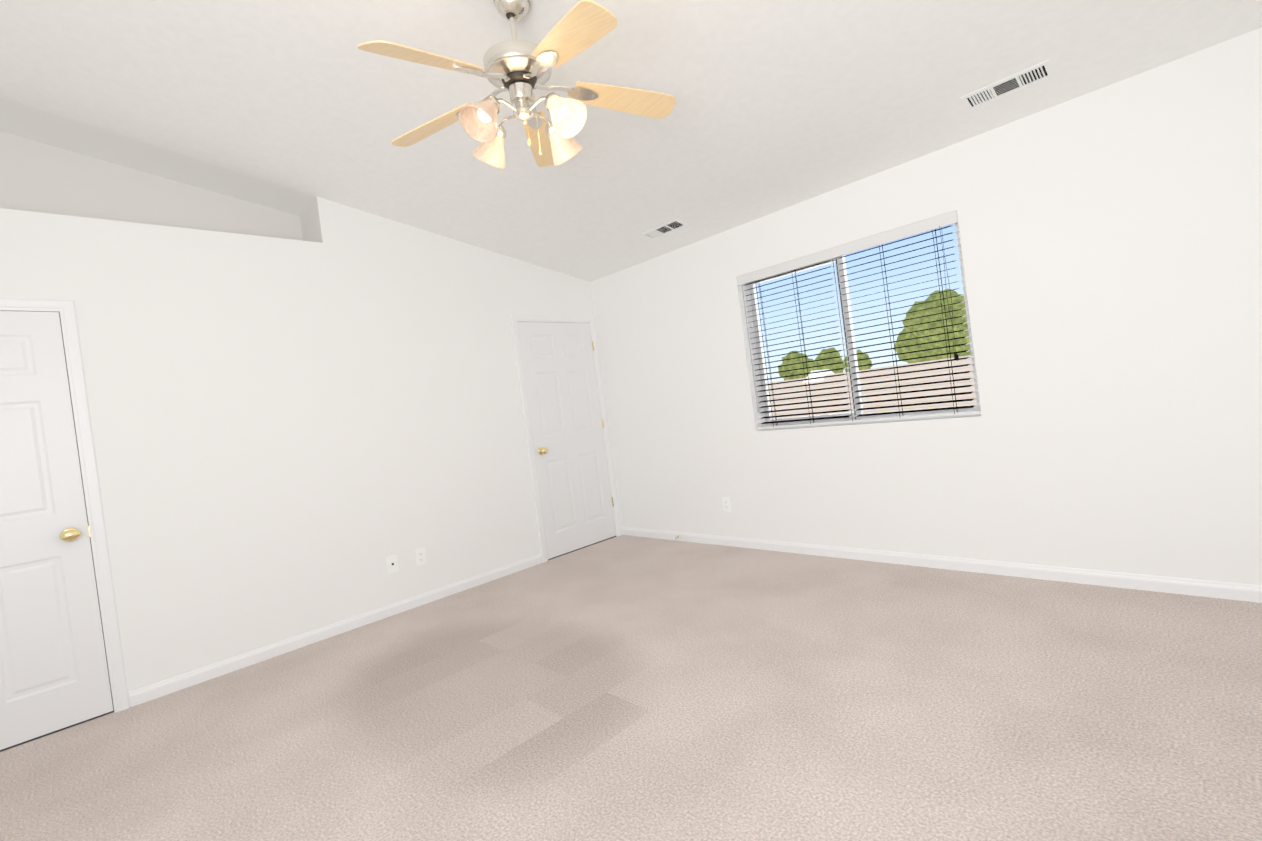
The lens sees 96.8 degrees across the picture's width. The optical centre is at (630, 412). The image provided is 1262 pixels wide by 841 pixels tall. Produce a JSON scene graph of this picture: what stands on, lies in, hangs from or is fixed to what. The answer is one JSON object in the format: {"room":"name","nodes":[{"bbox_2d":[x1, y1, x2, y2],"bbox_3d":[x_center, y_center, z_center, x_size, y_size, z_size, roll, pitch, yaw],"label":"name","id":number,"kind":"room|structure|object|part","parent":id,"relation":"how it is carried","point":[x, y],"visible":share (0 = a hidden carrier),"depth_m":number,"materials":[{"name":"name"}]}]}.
{"room":"empty bedroom","nodes":[
{"label":"empty bedroom","id":0,"kind":"room"},
{"bbox_2d":[0,131,621,749],"bbox_3d":[-2.112,-0.209,3.922,4.670,3.287,0.520,-8,1,-45],"label":"wall","id":1,"kind":"structure","parent":0,"point":[310,417],"depth_m":3.46,"materials":[{"name":"paint"}]},
{"bbox_2d":[0,298,129,751],"bbox_3d":[-3.017,0.516,2.527,0.926,2.105,0.072,-8,1,-45],"label":"entry door","id":2,"kind":"structure","parent":1,"relation":"in","point":[61,663],"depth_m":2.74,"materials":[{"name":"white paint"}]},
{"bbox_2d":[129,554,542,706],"bbox_3d":[-1.666,1.355,3.805,2.600,0.075,0.013,-8,1,-45],"label":"baseboard","id":3,"kind":"structure","parent":1,"relation":"attached to","point":[139,696],"depth_m":3.48,"materials":[{"name":"white paint"}]},
{"bbox_2d":[386,555,398,573],"bbox_3d":[-1.642,1.046,3.865,0.070,0.115,0.013,-8,1,-45],"label":"outlet","id":4,"kind":"object","parent":1,"relation":"attached to","point":[392,563],"visible":1,"depth_m":3.86,"materials":[{"name":"white plastic"}]},
{"bbox_2d":[415,547,426,565],"bbox_3d":[-1.502,1.031,4.010,0.070,0.115,0.006,-8,1,-45],"label":"electrical outlet","id":5,"kind":"object","parent":1,"relation":"attached to","point":[420,553],"visible":1,"depth_m":4.01,"materials":[{"name":"white plastic"}]},
{"bbox_2d":[510,314,620,562],"bbox_3d":[-0.532,0.175,5.017,0.926,2.105,0.074,-8,1,-45],"label":"closet door","id":6,"kind":"structure","parent":1,"relation":"in","point":[566,431],"depth_m":5.00,"materials":[{"name":"white paint"}]},
{"bbox_2d":[0,535,1261,840],"bbox_3d":[-0.245,1.287,2.371,4.820,0.120,5.090,-8,1,-45],"label":"floor","id":7,"kind":"structure","parent":0,"point":[624,687],"depth_m":2.16,"materials":[{"name":"carpet"}]},
{"bbox_2d":[0,0,1261,281],"bbox_3d":[-0.618,-1.651,2.341,4.820,0.971,5.090,-8,1,-45],"label":"ceiling","id":8,"kind":"structure","parent":0,"point":[294,106],"depth_m":2.73,"materials":[{"name":"paint"}]},
{"bbox_2d":[358,0,675,168],"bbox_3d":[-0.453,-1.309,2.159,1.186,0.622,1.203,-8,1,-45],"label":"ceiling fan","id":9,"kind":"object","parent":8,"relation":"hanging from","point":[519,71],"visible":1,"depth_m":2.12,"materials":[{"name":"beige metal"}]},
{"bbox_3d":[-0.543,-1.068,2.030,0.150,0.153,0.145,-8,1,-45],"label":"lamp shade","id":10,"kind":"part","parent":9,"relation":"part of","materials":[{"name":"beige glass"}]},
{"bbox_3d":[-0.584,-1.082,2.333,0.144,0.153,0.152,-8,1,-45],"label":"lamp shade","id":11,"kind":"part","parent":9,"relation":"part of","materials":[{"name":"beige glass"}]},
{"bbox_3d":[-0.285,-1.118,2.376,0.152,0.153,0.144,-8,1,-45],"label":"lamp shade","id":12,"kind":"part","parent":9,"relation":"part of","materials":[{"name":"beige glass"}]},
{"bbox_3d":[-0.237,-1.105,2.072,0.144,0.153,0.150,-8,1,-45],"label":"lamp shade","id":13,"kind":"part","parent":9,"relation":"part of","materials":[{"name":"white glass"}]},
{"bbox_2d":[641,219,687,239],"bbox_3d":[0.250,-1.377,4.223,0.139,0.030,0.355,-8,1,-45],"label":"ceiling vent","id":14,"kind":"object","parent":8,"relation":"in","point":[653,233],"visible":1,"depth_m":4.23,"materials":[{"name":"white metal"}]},
{"bbox_2d":[656,221,681,232],"bbox_3d":[0.250,-1.379,4.223,0.130,0.024,0.347,-8,1,-45],"label":"vent duct","id":15,"kind":"object","parent":8,"relation":"attached to","point":[670,225],"visible":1,"depth_m":4.19,"materials":[{"name":"black metal"}]},
{"bbox_2d":[967,66,1047,105],"bbox_3d":[1.792,-1.556,2.678,0.130,0.024,0.347,-8,1,-45],"label":"vent duct","id":16,"kind":"object","parent":8,"relation":"attached to","point":[1044,70],"visible":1,"depth_m":2.67,"materials":[{"name":"black metal"}]},
{"bbox_2d":[960,59,1054,110],"bbox_3d":[1.792,-1.554,2.678,0.139,0.030,0.355,-8,1,-45],"label":"ceiling vent","id":17,"kind":"object","parent":8,"relation":"in","point":[1046,64],"visible":1,"depth_m":2.67,"materials":[{"name":"white metal"}]},
{"bbox_2d":[590,27,1261,584],"bbox_3d":[1.234,-0.219,4.003,0.150,2.463,5.090,-8,1,-45],"label":"wall","id":18,"kind":"structure","parent":0,"point":[1110,237],"depth_m":2.96,"materials":[{"name":"paint"}]},
{"bbox_2d":[722,497,730,511],"bbox_3d":[0.765,0.736,4.490,0.006,0.115,0.070,-8,1,-45],"label":"outlet","id":19,"kind":"object","parent":18,"relation":"attached to","point":[726,504],"visible":1,"depth_m":4.49,"materials":[{"name":"white plastic"}]},
{"bbox_2d":[744,222,980,429],"bbox_3d":[1.472,-0.511,3.783,0.065,1.176,1.492,-8,1,-45],"label":"window","id":20,"kind":"structure","parent":18,"relation":"in","point":[846,297],"depth_m":3.78,"materials":[{"name":"white plastic"}]},
{"bbox_2d":[737,210,980,428],"bbox_3d":[1.409,-0.508,3.720,0.092,1.163,1.488,-8,1,-45],"label":"window blinds","id":21,"kind":"object","parent":20,"relation":"attached to","point":[939,221],"visible":0.96,"depth_m":3.62,"materials":[{"name":"white plastic"}]},
{"bbox_2d":[620,527,1261,602],"bbox_3d":[1.440,0.960,3.838,0.020,0.075,4.380,-8,1,-45],"label":"baseboard","id":22,"kind":"structure","parent":18,"relation":"attached to","point":[1223,590],"depth_m":3.18,"materials":[{"name":"white paint"}]},
{"label":"outside","id":23,"kind":"structure","parent":0,"visible":0},
{"bbox_3d":[18.423,1.698,30.648,58.500,0.200,70.000,-8,1,-45],"label":"ground","id":24,"kind":"structure","parent":23,"visible":0},
{"bbox_2d":[778,351,815,379],"bbox_3d":[8.042,0.023,25.843,1.228,5.831,2.205,-8,1,-45],"label":"tree","id":25,"kind":"object","parent":24,"relation":"on","point":[795,366],"depth_m":25.53,"materials":[{"name":"green plant"}]},
{"bbox_2d":[814,347,844,373],"bbox_3d":[9.080,-0.033,24.959,1.214,5.699,1.418,-8,1,-45],"label":"tree","id":26,"kind":"object","parent":24,"relation":"on","point":[830,361],"depth_m":24.52,"materials":[{"name":"green plant"}]},
{"bbox_2d":[843,349,872,371],"bbox_3d":[9.984,-0.003,24.101,1.006,5.428,1.125,-8,1,-45],"label":"tree","id":27,"kind":"object","parent":24,"relation":"on","point":[863,362],"depth_m":23.77,"materials":[{"name":"green plant"}]},
{"bbox_2d":[893,289,970,363],"bbox_3d":[12.191,-1.127,21.634,2.523,7.155,3.714,-8,1,-45],"label":"tree","id":28,"kind":"object","parent":24,"relation":"on","point":[937,303],"depth_m":21.05,"materials":[{"name":"green plant"}]},
{"bbox_3d":[3.352,2.630,17.783,12.000,2.000,30.200,-8,1,-45],"label":"wall","id":29,"kind":"structure","parent":0,"visible":0},
{"bbox_2d":[768,355,976,418],"bbox_3d":[3.073,0.427,17.760,12.800,2.418,31.000,-8,1,-45],"label":"fence","id":30,"kind":"structure","parent":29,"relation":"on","point":[907,382],"depth_m":14.33,"materials":[{"name":"wood"}]},
{"bbox_2d":[803,369,834,382],"bbox_3d":[5.956,-1.168,17.575,1.200,0.325,0.660,-8,1,-45],"label":"gable","id":31,"kind":"object","parent":30,"relation":"on","point":[820,374],"depth_m":17.21,"materials":[{"name":"white"}]}
]}

